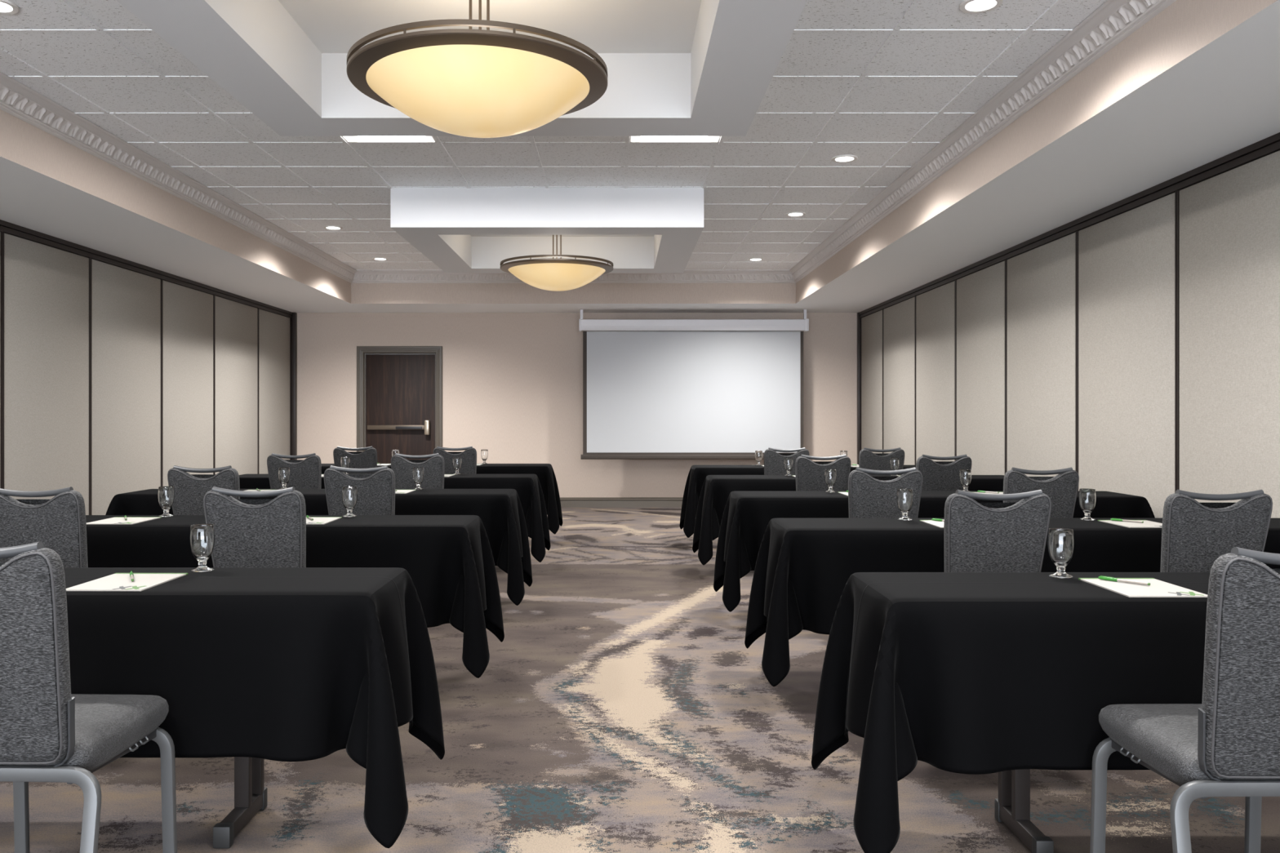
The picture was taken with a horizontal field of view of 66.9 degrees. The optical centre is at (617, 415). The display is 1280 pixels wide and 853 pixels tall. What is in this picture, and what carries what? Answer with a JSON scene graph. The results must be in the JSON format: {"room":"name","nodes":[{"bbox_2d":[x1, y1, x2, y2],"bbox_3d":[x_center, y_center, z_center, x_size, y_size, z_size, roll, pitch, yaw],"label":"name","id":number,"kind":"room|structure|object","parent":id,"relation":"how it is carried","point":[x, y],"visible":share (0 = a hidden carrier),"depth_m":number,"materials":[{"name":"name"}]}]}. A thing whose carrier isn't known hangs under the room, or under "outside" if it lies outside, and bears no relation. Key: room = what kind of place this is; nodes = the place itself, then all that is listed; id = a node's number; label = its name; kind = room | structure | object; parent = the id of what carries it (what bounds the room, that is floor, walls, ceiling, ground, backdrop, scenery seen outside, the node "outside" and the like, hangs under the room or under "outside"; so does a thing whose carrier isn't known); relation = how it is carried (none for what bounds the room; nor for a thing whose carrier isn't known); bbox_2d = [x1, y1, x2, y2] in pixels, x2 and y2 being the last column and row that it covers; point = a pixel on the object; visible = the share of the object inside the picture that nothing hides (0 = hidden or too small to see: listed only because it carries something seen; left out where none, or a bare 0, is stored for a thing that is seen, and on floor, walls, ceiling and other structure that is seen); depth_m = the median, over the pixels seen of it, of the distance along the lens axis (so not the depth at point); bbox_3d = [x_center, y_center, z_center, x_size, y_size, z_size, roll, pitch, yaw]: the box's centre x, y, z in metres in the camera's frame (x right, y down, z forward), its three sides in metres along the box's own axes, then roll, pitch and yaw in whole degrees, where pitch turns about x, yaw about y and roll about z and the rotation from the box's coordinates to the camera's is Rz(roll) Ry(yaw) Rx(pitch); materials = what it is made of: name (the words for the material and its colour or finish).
{"room":"event hall","nodes":[
{"label":"event hall","id":0,"kind":"room"},
{"bbox_2d":[0,219,297,515],"bbox_3d":[-4.412,-0.273,4.925,0.175,3.015,16.450,0,0,0],"label":"wall","id":1,"kind":"structure","parent":0,"point":[117,373],"depth_m":8.58,"materials":[{"name":"beige fabric"}]},
{"bbox_2d":[0,0,1279,312],"bbox_3d":[-0.565,-1.593,4.925,7.670,0.415,16.250,0,0,0],"label":"ceiling soffit","id":2,"kind":"structure","parent":1,"relation":"attached to","point":[1197,84],"depth_m":6.35,"materials":[{"name":"white paint"}]},
{"bbox_2d":[0,0,1106,271],"bbox_3d":[-0.565,-1.958,4.925,7.870,0.363,16.450,0,0,0],"label":"ceiling","id":3,"kind":"structure","parent":0,"point":[882,83],"depth_m":6.21,"materials":[{"name":"tile"}]},
{"bbox_2d":[0,0,19,14],"bbox_3d":[-2.700,-1.780,4.200,0.176,0.009,0.176,0,0,0],"label":"recessed light","id":4,"kind":"object","parent":3,"relation":"in","point":[6,7],"visible":1,"depth_m":4.23,"materials":[{"name":"white"}]},
{"bbox_2d":[323,225,342,230],"bbox_3d":[-2.700,-1.780,9.180,0.176,0.009,0.176,0,0,0],"label":"recessed light","id":5,"kind":"object","parent":3,"relation":"in","point":[329,227],"visible":1,"depth_m":9.17,"materials":[{"name":"white"}]},
{"bbox_2d":[372,257,388,260],"bbox_3d":[-2.700,-1.780,11.000,0.176,0.009,0.176,0,0,0],"label":"recessed light","id":6,"kind":"object","parent":3,"relation":"in","point":[375,258],"visible":1,"depth_m":10.99,"materials":[{"name":"white"}]},
{"bbox_2d":[341,136,436,142],"bbox_3d":[-1.472,-1.798,6.014,0.605,0.035,0.605,0,0,0],"label":"ceiling light","id":7,"kind":"object","parent":3,"relation":"attached to","point":[348,139],"depth_m":6.29,"materials":[{"name":"white plastic"}]},
{"bbox_2d":[116,0,807,136],"bbox_3d":[-0.553,-1.632,3.875,2.450,0.320,2.450,0,0,0],"label":"ceiling recess","id":8,"kind":"structure","parent":3,"relation":"attached to","point":[676,68],"depth_m":4.39,"materials":[{"name":"white paint"}]},
{"bbox_2d":[346,0,607,137],"bbox_3d":[-0.553,-1.458,3.870,1.024,0.645,1.024,0,0,0],"label":"pendant lamp","id":9,"kind":"object","parent":8,"relation":"hanging from","point":[475,83],"visible":1,"depth_m":3.60,"materials":[{"name":"beige glass"}]},
{"bbox_2d":[390,187,703,273],"bbox_3d":[-0.553,-1.632,8.785,2.450,0.320,2.430,0,0,0],"label":"trim","id":10,"kind":"structure","parent":3,"relation":"attached to","point":[460,230],"depth_m":7.57,"materials":[{"name":"white paint"}]},
{"bbox_2d":[500,235,613,291],"bbox_3d":[-0.553,-1.458,8.780,1.024,0.645,1.024,0,0,0],"label":"pendant lamp","id":11,"kind":"object","parent":10,"relation":"hanging from","point":[556,274],"visible":0.98,"depth_m":8.50,"materials":[{"name":"beige glass"}]},
{"bbox_2d":[0,0,1176,283],"bbox_3d":[-0.550,-1.709,6.235,5.500,0.146,11.470,0,0,0],"label":"trim","id":12,"kind":"structure","parent":3,"relation":"attached to","point":[1113,21],"depth_m":6.43,"materials":[{"name":"grey paint"}]},
{"bbox_2d":[629,136,721,142],"bbox_3d":[0.366,-1.798,6.014,0.605,0.035,0.605,0,0,0],"label":"ceiling light","id":13,"kind":"object","parent":3,"relation":"attached to","point":[632,139],"depth_m":6.29,"materials":[{"name":"white plastic"}]},
{"bbox_2d":[747,257,763,261],"bbox_3d":[1.570,-1.780,11.040,0.176,0.009,0.176,0,0,0],"label":"recessed light","id":14,"kind":"object","parent":3,"relation":"in","point":[750,259],"visible":1,"depth_m":11.03,"materials":[{"name":"white"}]},
{"bbox_2d":[785,211,805,217],"bbox_3d":[1.570,-1.780,8.560,0.176,0.009,0.176,0,0,0],"label":"recessed light","id":15,"kind":"object","parent":3,"relation":"in","point":[795,214],"visible":1,"depth_m":8.56,"materials":[{"name":"white"}]},
{"bbox_2d":[831,155,857,162],"bbox_3d":[1.570,-1.780,6.710,0.176,0.009,0.176,0,0,0],"label":"recessed light","id":16,"kind":"object","parent":3,"relation":"in","point":[841,158],"visible":1,"depth_m":6.71,"materials":[{"name":"white"}]},
{"bbox_2d":[959,0,1002,13],"bbox_3d":[1.570,-1.780,4.190,0.176,0.009,0.176,0,0,0],"label":"recessed light","id":17,"kind":"object","parent":3,"relation":"in","point":[972,6],"visible":1,"depth_m":4.20,"materials":[{"name":"white"}]},
{"bbox_2d":[297,312,857,497],"bbox_3d":[-0.565,-0.273,13.110,7.870,3.015,0.120,0,0,0],"label":"wall","id":18,"kind":"structure","parent":0,"point":[513,382],"depth_m":13.05,"materials":[{"name":"beige paint"}]},
{"bbox_2d":[356,346,442,463],"bbox_3d":[-2.940,0.150,13.078,1.150,2.170,0.145,0,0,0],"label":"door","id":19,"kind":"structure","parent":18,"relation":"in","point":[399,388],"depth_m":13.10,"materials":[{"name":"brown paint"}]},
{"bbox_2d":[560,497,683,507],"bbox_3d":[0.425,1.169,13.039,5.570,0.132,0.022,0,0,0],"label":"baseboard","id":20,"kind":"structure","parent":18,"relation":"attached to","point":[566,502],"depth_m":13.04,"materials":[{"name":"brown paint"}]},
{"bbox_2d":[578,309,808,459],"bbox_3d":[0.988,-0.407,12.658,2.989,1.956,0.155,0,0,0],"label":"projection screen","id":21,"kind":"object","parent":18,"relation":"attached to","point":[653,388],"visible":0.91,"depth_m":12.66,"materials":[{"name":"white fabric"}]},
{"bbox_2d":[0,507,1279,852],"bbox_3d":[-0.565,1.285,4.925,7.670,0.100,16.250,0,0,0],"label":"floor","id":22,"kind":"structure","parent":0,"point":[621,706],"depth_m":3.38,"materials":[{"name":"carpet"}]},
{"bbox_2d":[0,486,88,567],"bbox_3d":[-2.216,0.751,3.905,0.518,0.965,0.540,0,0,1],"label":"banquet chair","id":23,"kind":"object","parent":22,"relation":"on","point":[59,522],"visible":0.27,"depth_m":3.67,"materials":[{"name":"grey fabric"}]},
{"bbox_2d":[0,542,177,852],"bbox_3d":[-1.380,0.751,2.310,0.518,0.965,0.540,0,0,2],"label":"banquet chair","id":24,"kind":"object","parent":22,"relation":"on","point":[49,733],"visible":1,"depth_m":2.13,"materials":[{"name":"grey fabric"}]},
{"bbox_2d":[167,465,239,515],"bbox_3d":[-2.234,0.751,5.465,0.518,0.965,0.540,0,0,2],"label":"banquet chair","id":25,"kind":"object","parent":22,"relation":"on","point":[190,490],"visible":0.33,"depth_m":5.22,"materials":[{"name":"grey fabric"}]},
{"bbox_2d":[213,756,267,848],"bbox_3d":[-1.865,0.861,2.844,2.350,0.747,0.426,0,0,0],"label":"banquet table","id":26,"kind":"object","parent":22,"relation":"on","point":[251,794],"visible":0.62,"depth_m":2.91,"materials":[{"name":"grey metal"}]},
{"bbox_2d":[63,567,444,848],"bbox_3d":[-1.861,0.807,2.839,2.613,0.660,0.669,0,0,0],"label":"tablecloth","id":27,"kind":"object","parent":26,"relation":"on","point":[274,664],"visible":0.84,"depth_m":2.59,"materials":[{"name":"black fabric"}]},
{"bbox_2d":[66,573,187,591],"bbox_3d":[-1.400,0.474,2.768,0.217,0.004,0.279,0,0,1],"label":"notepad","id":28,"kind":"object","parent":27,"relation":"on","point":[116,581],"visible":1,"depth_m":2.75,"materials":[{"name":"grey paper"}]},
{"bbox_2d":[129,571,133,581],"bbox_3d":[-1.412,0.467,2.813,0.010,0.011,0.141,0,0,-28],"label":"ballpoint pen","id":29,"kind":"object","parent":28,"relation":"on","point":[131,575],"visible":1,"depth_m":2.80,"materials":[{"name":"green plastic"}]},
{"bbox_2d":[190,524,214,572],"bbox_3d":[-1.278,0.406,2.978,0.071,0.140,0.071,0,0,-5],"label":"water goblet","id":30,"kind":"object","parent":27,"relation":"on","point":[202,535],"visible":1,"depth_m":2.95,"materials":[{"name":"clear glass"}]},
{"bbox_2d":[203,486,306,567],"bbox_3d":[-1.372,0.751,3.905,0.518,0.965,0.540,0,0,2],"label":"banquet chair","id":31,"kind":"object","parent":22,"relation":"on","point":[249,533],"visible":0.34,"depth_m":3.67,"materials":[{"name":"grey fabric"}]},
{"bbox_2d":[266,453,321,488],"bbox_3d":[-2.330,0.751,7.195,0.518,0.965,0.540,0,0,0],"label":"banquet chair","id":32,"kind":"object","parent":22,"relation":"on","point":[306,473],"visible":0.34,"depth_m":6.96,"materials":[{"name":"grey fabric"}]},
{"bbox_2d":[333,446,377,474],"bbox_3d":[-2.315,0.751,8.765,0.518,0.965,0.540,0,0,0],"label":"banquet chair","id":33,"kind":"object","parent":22,"relation":"on","point":[367,459],"visible":0.27,"depth_m":8.52,"materials":[{"name":"grey fabric"}]},
{"bbox_2d":[324,465,395,515],"bbox_3d":[-1.390,0.751,5.465,0.518,0.965,0.540,0,0,2],"label":"banquet chair","id":34,"kind":"object","parent":22,"relation":"on","point":[375,491],"visible":0.3,"depth_m":5.23,"materials":[{"name":"grey fabric"}]},
{"bbox_2d":[391,453,444,488],"bbox_3d":[-1.436,0.751,7.195,0.518,0.965,0.540,0,0,1],"label":"banquet chair","id":35,"kind":"object","parent":22,"relation":"on","point":[433,467],"visible":0.35,"depth_m":6.96,"materials":[{"name":"grey fabric"}]},
{"bbox_2d":[432,446,476,474],"bbox_3d":[-1.436,0.751,8.765,0.518,0.965,0.540,0,0,0],"label":"banquet chair","id":36,"kind":"object","parent":22,"relation":"on","point":[468,457],"visible":0.3,"depth_m":8.53,"materials":[{"name":"grey fabric"}]},
{"bbox_2d":[764,447,808,475],"bbox_3d":[1.418,0.751,8.415,0.518,0.965,0.540,0,0,-2],"label":"banquet chair","id":37,"kind":"object","parent":22,"relation":"on","point":[774,464],"visible":0.23,"depth_m":8.17,"materials":[{"name":"grey fabric"}]},
{"bbox_2d":[795,454,850,491],"bbox_3d":[1.426,0.751,6.965,0.518,0.965,0.540,0,0,0],"label":"banquet chair","id":38,"kind":"object","parent":22,"relation":"on","point":[809,474],"visible":0.29,"depth_m":6.73,"materials":[{"name":"grey fabric"}]},
{"bbox_2d":[858,447,904,475],"bbox_3d":[2.224,0.751,8.415,0.518,0.965,0.540,0,0,-2],"label":"banquet chair","id":39,"kind":"object","parent":22,"relation":"on","point":[868,460],"visible":0.23,"depth_m":8.17,"materials":[{"name":"grey fabric"}]},
{"bbox_2d":[848,466,922,518],"bbox_3d":[1.395,0.751,5.285,0.518,0.965,0.540,0,0,0],"label":"banquet chair","id":40,"kind":"object","parent":22,"relation":"on","point":[868,496],"visible":0.31,"depth_m":5.05,"materials":[{"name":"grey fabric"}]},
{"bbox_2d":[915,454,971,491],"bbox_3d":[2.260,0.751,6.965,0.518,0.965,0.540,0,0,-2],"label":"banquet chair","id":41,"kind":"object","parent":22,"relation":"on","point":[937,476],"visible":0.27,"depth_m":6.73,"materials":[{"name":"grey fabric"}]},
{"bbox_2d":[943,489,1051,572],"bbox_3d":[1.383,0.751,3.765,0.518,0.965,0.540,0,0,-1],"label":"banquet chair","id":42,"kind":"object","parent":22,"relation":"on","point":[979,537],"visible":0.37,"depth_m":3.53,"materials":[{"name":"grey fabric"}]},
{"bbox_2d":[994,768,1053,852],"bbox_3d":[1.912,0.861,2.754,2.350,0.747,0.426,0,0,0],"label":"banquet table","id":43,"kind":"object","parent":22,"relation":"on","point":[1012,806],"visible":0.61,"depth_m":2.81,"materials":[{"name":"black metal"}]},
{"bbox_2d":[811,572,1209,852],"bbox_3d":[1.914,0.799,2.747,2.621,0.644,0.672,0,0,0],"label":"tablecloth","id":44,"kind":"object","parent":43,"relation":"on","point":[962,673],"visible":0.84,"depth_m":2.50,"materials":[{"name":"black fabric"}]},
{"bbox_2d":[1048,528,1074,577],"bbox_3d":[1.312,0.406,2.868,0.071,0.140,0.071,0,0,-42],"label":"water goblet","id":45,"kind":"object","parent":44,"relation":"on","point":[1060,540],"visible":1,"depth_m":2.84,"materials":[{"name":"clear glass"}]},
{"bbox_2d":[1078,577,1207,597],"bbox_3d":[1.448,0.474,2.678,0.217,0.004,0.279,0,0,0],"label":"notepad","id":46,"kind":"object","parent":44,"relation":"on","point":[1157,588],"visible":1,"depth_m":2.64,"materials":[{"name":"white paper"}]},
{"bbox_2d":[1097,575,1150,585],"bbox_3d":[1.430,0.467,2.738,0.010,0.011,0.141,0,0,-38],"label":"ballpoint pen","id":47,"kind":"object","parent":46,"relation":"on","point":[1100,577],"visible":1,"depth_m":2.74,"materials":[{"name":"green plastic"}]},
{"bbox_2d":[1003,466,1079,518],"bbox_3d":[2.210,0.751,5.285,0.518,0.965,0.540,0,0,0],"label":"banquet chair","id":48,"kind":"object","parent":22,"relation":"on","point":[1062,489],"visible":0.22,"depth_m":5.04,"materials":[{"name":"grey fabric"}]},
{"bbox_2d":[1089,546,1279,852],"bbox_3d":[1.417,0.751,2.225,0.518,0.965,0.540,0,0,0],"label":"banquet chair","id":49,"kind":"object","parent":22,"relation":"on","point":[1228,744],"visible":1,"depth_m":2.04,"materials":[{"name":"grey fabric"}]},
{"bbox_2d":[1160,489,1272,572],"bbox_3d":[2.188,0.751,3.765,0.518,0.965,0.540,0,0,0],"label":"banquet chair","id":50,"kind":"object","parent":22,"relation":"on","point":[1195,534],"visible":0.38,"depth_m":3.53,"materials":[{"name":"grey fabric"}]},
{"bbox_2d":[857,132,1279,518],"bbox_3d":[3.295,-0.273,4.925,0.150,3.015,16.450,0,0,0],"label":"wall","id":51,"kind":"structure","parent":0,"point":[1131,344],"depth_m":6.35,"materials":[{"name":"beige fabric"}]},
{"bbox_3d":[-1.865,0.861,4.451,2.350,0.747,0.425,0,0,0],"label":"banquet table","id":52,"kind":"object","parent":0,"visible":0},
{"bbox_2d":[85,515,504,678],"bbox_3d":[-1.863,0.799,4.444,2.621,0.644,0.672,0,0,0],"label":"tablecloth","id":53,"kind":"object","parent":52,"relation":"on","point":[448,560],"visible":0.51,"depth_m":4.20,"materials":[{"name":"black fabric"}]},
{"bbox_2d":[86,516,161,524],"bbox_3d":[-2.235,0.474,4.375,0.217,0.004,0.279,0,0,-1],"label":"notepad","id":54,"kind":"object","parent":53,"relation":"on","point":[116,520],"visible":0.9,"depth_m":4.34,"materials":[{"name":"white paper"}]},
{"bbox_2d":[158,486,174,516],"bbox_3d":[-2.139,0.406,4.585,0.071,0.140,0.071,0,0,18],"label":"water goblet","id":55,"kind":"object","parent":53,"relation":"on","point":[166,494],"visible":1,"depth_m":4.56,"materials":[{"name":"clear glass"}]},
{"bbox_2d":[306,516,342,524],"bbox_3d":[-1.395,0.474,4.375,0.217,0.004,0.279,0,0,0],"label":"notepad","id":56,"kind":"object","parent":53,"relation":"on","point":[317,520],"visible":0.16,"depth_m":4.37,"materials":[{"name":"white paper"}]},
{"bbox_2d":[342,486,357,516],"bbox_3d":[-1.270,0.406,4.585,0.071,0.140,0.071,0,0,-17],"label":"water goblet","id":57,"kind":"object","parent":53,"relation":"on","point":[349,494],"visible":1,"depth_m":4.56,"materials":[{"name":"clear glass"}]},
{"bbox_3d":[-1.865,0.861,6.121,2.350,0.747,0.425,0,0,0],"label":"banquet table","id":58,"kind":"object","parent":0,"visible":0},
{"bbox_2d":[105,488,532,605],"bbox_3d":[-1.870,0.807,6.116,2.616,0.660,0.676,0,0,0],"label":"tablecloth","id":59,"kind":"object","parent":58,"relation":"on","point":[500,512],"visible":0.25,"depth_m":5.87,"materials":[{"name":"black fabric"}]},
{"bbox_2d":[245,489,273,491],"bbox_3d":[-2.250,0.474,6.045,0.217,0.004,0.279,0,0,0],"label":"notepad","id":60,"kind":"object","parent":59,"relation":"on","point":[246,490],"visible":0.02,"depth_m":6.14,"materials":[{"name":"white paper"}]},
{"bbox_2d":[278,467,289,488],"bbox_3d":[-2.156,0.406,6.255,0.071,0.140,0.071,0,0,-28],"label":"water goblet","id":61,"kind":"object","parent":59,"relation":"on","point":[283,473],"visible":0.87,"depth_m":6.23,"materials":[{"name":"clear glass"}]},
{"bbox_2d":[395,489,416,493],"bbox_3d":[-1.400,0.474,6.045,0.217,0.004,0.279,0,0,1],"label":"notepad","id":62,"kind":"object","parent":59,"relation":"on","point":[398,491],"visible":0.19,"depth_m":6.01,"materials":[{"name":"white paper"}]},
{"bbox_2d":[413,467,423,489],"bbox_3d":[-1.290,0.406,6.255,0.071,0.140,0.071,0,0,-33],"label":"water goblet","id":63,"kind":"object","parent":59,"relation":"on","point":[418,473],"visible":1,"depth_m":6.23,"materials":[{"name":"clear glass"}]},
{"bbox_3d":[-1.865,0.861,7.731,2.350,0.747,0.426,0,0,0],"label":"banquet table","id":64,"kind":"object","parent":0,"visible":0},
{"bbox_2d":[239,474,551,562],"bbox_3d":[-1.861,0.807,7.726,2.613,0.660,0.669,0,0,0],"label":"tablecloth","id":65,"kind":"object","parent":64,"relation":"on","point":[528,488],"visible":0.28,"depth_m":7.49,"materials":[{"name":"black fabric"}]},
{"bbox_2d":[340,457,350,474],"bbox_3d":[-2.215,0.406,7.865,0.071,0.140,0.071,0,0,17],"label":"water goblet","id":66,"kind":"object","parent":65,"relation":"on","point":[344,461],"visible":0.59,"depth_m":7.84,"materials":[{"name":"clear glass"}]},
{"bbox_2d":[444,474,455,476],"bbox_3d":[-1.420,0.474,7.655,0.217,0.004,0.279,0,0,1],"label":"notepad","id":67,"kind":"object","parent":65,"relation":"on","point":[445,475],"visible":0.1,"depth_m":7.65,"materials":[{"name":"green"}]},
{"bbox_2d":[453,457,461,474],"bbox_3d":[-1.306,0.406,7.865,0.071,0.140,0.071,0,0,6],"label":"water goblet","id":68,"kind":"object","parent":65,"relation":"on","point":[456,460],"visible":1,"depth_m":7.84,"materials":[{"name":"clear glass"}]},
{"bbox_3d":[-1.865,0.861,9.441,2.350,0.747,0.425,0,0,0],"label":"banquet table","id":69,"kind":"object","parent":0,"visible":0},
{"bbox_2d":[321,463,562,533],"bbox_3d":[-1.863,0.799,9.434,2.621,0.644,0.672,0,0,0],"label":"tablecloth","id":70,"kind":"object","parent":69,"relation":"on","point":[545,473],"visible":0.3,"depth_m":9.20,"materials":[{"name":"black fabric"}]},
{"bbox_2d":[391,449,399,456],"bbox_3d":[-2.200,0.406,9.575,0.071,0.140,0.071,0,0,-8],"label":"water goblet","id":71,"kind":"object","parent":70,"relation":"on","point":[393,451],"visible":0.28,"depth_m":9.54,"materials":[{"name":"clear glass"}]},
{"bbox_2d":[480,449,488,463],"bbox_3d":[-1.320,0.406,9.575,0.071,0.140,0.071,0,0,39],"label":"water goblet","id":72,"kind":"object","parent":70,"relation":"on","point":[484,453],"visible":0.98,"depth_m":9.55,"materials":[{"name":"clear glass"}]},
{"bbox_3d":[1.912,0.861,4.321,2.350,0.747,0.426,0,0,0],"label":"banquet table","id":73,"kind":"object","parent":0,"visible":0},
{"bbox_2d":[744,518,1279,686],"bbox_3d":[1.907,0.807,4.316,2.616,0.660,0.676,0,0,0],"label":"tablecloth","id":74,"kind":"object","parent":73,"relation":"on","point":[803,567],"visible":0.48,"depth_m":4.07,"materials":[{"name":"black fabric"}]},
{"bbox_2d":[897,488,912,519],"bbox_3d":[1.314,0.406,4.435,0.071,0.140,0.071,0,0,-33],"label":"water goblet","id":75,"kind":"object","parent":74,"relation":"on","point":[904,496],"visible":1,"depth_m":4.41,"materials":[{"name":"clear glass"}]},
{"bbox_2d":[919,520,943,528],"bbox_3d":[1.475,0.474,4.245,0.217,0.004,0.279,0,0,-1],"label":"notepad","id":76,"kind":"object","parent":74,"relation":"on","point":[936,523],"visible":0.16,"depth_m":4.27,"materials":[{"name":"white paper"}]},
{"bbox_2d":[931,518,944,521],"bbox_3d":[1.457,0.467,4.305,0.010,0.011,0.141,0,0,-38],"label":"ballpoint pen","id":77,"kind":"object","parent":76,"relation":"on","point":[933,519],"visible":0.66,"depth_m":4.33,"materials":[{"name":"green plastic"}]},
{"bbox_2d":[1079,488,1096,519],"bbox_3d":[2.150,0.406,4.435,0.071,0.140,0.071,0,0,5],"label":"water goblet","id":78,"kind":"object","parent":74,"relation":"on","point":[1087,497],"visible":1,"depth_m":4.41,"materials":[{"name":"clear glass"}]},
{"bbox_2d":[1097,520,1162,528],"bbox_3d":[2.280,0.474,4.245,0.217,0.004,0.279,0,0,0],"label":"notepad","id":79,"kind":"object","parent":74,"relation":"on","point":[1147,524],"visible":0.86,"depth_m":4.21,"materials":[{"name":"white paper"}]},
{"bbox_2d":[1110,518,1143,523],"bbox_3d":[2.262,0.467,4.305,0.010,0.011,0.141,0,0,-38],"label":"ballpoint pen","id":80,"kind":"object","parent":79,"relation":"on","point":[1112,519],"visible":1,"depth_m":4.31,"materials":[{"name":"green plastic"}]},
{"bbox_3d":[1.912,0.861,5.934,2.350,0.747,0.425,0,0,0],"label":"banquet table","id":81,"kind":"object","parent":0,"visible":0},
{"bbox_2d":[713,491,1155,612],"bbox_3d":[1.916,0.807,5.929,2.613,0.660,0.669,0,0,0],"label":"tablecloth","id":82,"kind":"object","parent":81,"relation":"on","point":[747,515],"visible":0.38,"depth_m":5.69,"materials":[{"name":"black fabric"}]},
{"bbox_2d":[824,469,836,492],"bbox_3d":[1.328,0.406,6.048,0.071,0.140,0.071,0,0,-26],"label":"water goblet","id":83,"kind":"object","parent":82,"relation":"on","point":[830,475],"visible":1,"depth_m":6.02,"materials":[{"name":"clear glass"}]},
{"bbox_2d":[838,492,848,496],"bbox_3d":[1.470,0.474,5.858,0.217,0.004,0.279,0,0,0],"label":"notepad","id":84,"kind":"object","parent":82,"relation":"on","point":[842,493],"visible":0.02,"depth_m":5.88,"materials":[{"name":"white paper"}]},
{"bbox_2d":[959,469,971,492],"bbox_3d":[2.170,0.406,6.048,0.071,0.140,0.071,0,0,35],"label":"water goblet","id":85,"kind":"object","parent":82,"relation":"on","point":[965,475],"visible":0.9,"depth_m":6.02,"materials":[{"name":"clear glass"}]},
{"bbox_2d":[974,492,1003,493],"bbox_3d":[2.280,0.474,5.858,0.217,0.004,0.279,0,0,0],"label":"notepad","id":86,"kind":"object","parent":82,"relation":"on","point":[975,492],"visible":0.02,"depth_m":5.88,"materials":[{"name":"white paper"}]},
{"bbox_2d":[977,490,999,493],"bbox_3d":[2.262,0.467,5.918,0.010,0.011,0.141,0,0,-38],"label":"ballpoint pen","id":87,"kind":"object","parent":86,"relation":"on","point":[977,491],"visible":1,"depth_m":5.92,"materials":[{"name":"green plastic"}]},
{"bbox_3d":[1.912,0.861,7.591,2.350,0.747,0.425,0,0,0],"label":"banquet table","id":88,"kind":"object","parent":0,"visible":0},
{"bbox_2d":[692,475,1004,564],"bbox_3d":[1.914,0.799,7.584,2.621,0.644,0.672,0,0,0],"label":"tablecloth","id":89,"kind":"object","parent":88,"relation":"on","point":[716,490],"visible":0.32,"depth_m":7.34,"materials":[{"name":"black fabric"}]},
{"bbox_2d":[783,457,792,475],"bbox_3d":[1.357,0.406,7.705,0.071,0.140,0.071,0,0,-9],"label":"water goblet","id":90,"kind":"object","parent":89,"relation":"on","point":[788,462],"visible":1,"depth_m":7.68,"materials":[{"name":"clear glass"}]},
{"bbox_2d":[889,457,898,475],"bbox_3d":[2.200,0.406,7.705,0.071,0.140,0.071,0,0,-16],"label":"water goblet","id":91,"kind":"object","parent":89,"relation":"on","point":[894,462],"visible":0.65,"depth_m":7.68,"materials":[{"name":"clear glass"}]},
{"bbox_3d":[1.912,0.861,9.171,2.350,0.747,0.425,0,0,0],"label":"banquet table","id":92,"kind":"object","parent":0,"visible":0},
{"bbox_2d":[679,465,915,537],"bbox_3d":[1.907,0.807,9.166,2.616,0.660,0.676,0,0,0],"label":"tablecloth","id":93,"kind":"object","parent":92,"relation":"on","point":[697,474],"visible":0.22,"depth_m":8.93,"materials":[{"name":"black fabric"}]},
{"bbox_2d":[755,450,762,465],"bbox_3d":[1.350,0.406,9.285,0.071,0.140,0.071,0,0,-6],"label":"water goblet","id":94,"kind":"object","parent":93,"relation":"on","point":[758,454],"visible":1,"depth_m":9.26,"materials":[{"name":"clear glass"}]},
{"bbox_2d":[840,450,847,456],"bbox_3d":[2.166,0.406,9.285,0.071,0.140,0.071,0,0,18],"label":"water goblet","id":95,"kind":"object","parent":93,"relation":"on","point":[842,452],"visible":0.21,"depth_m":9.26,"materials":[{"name":"clear glass"}]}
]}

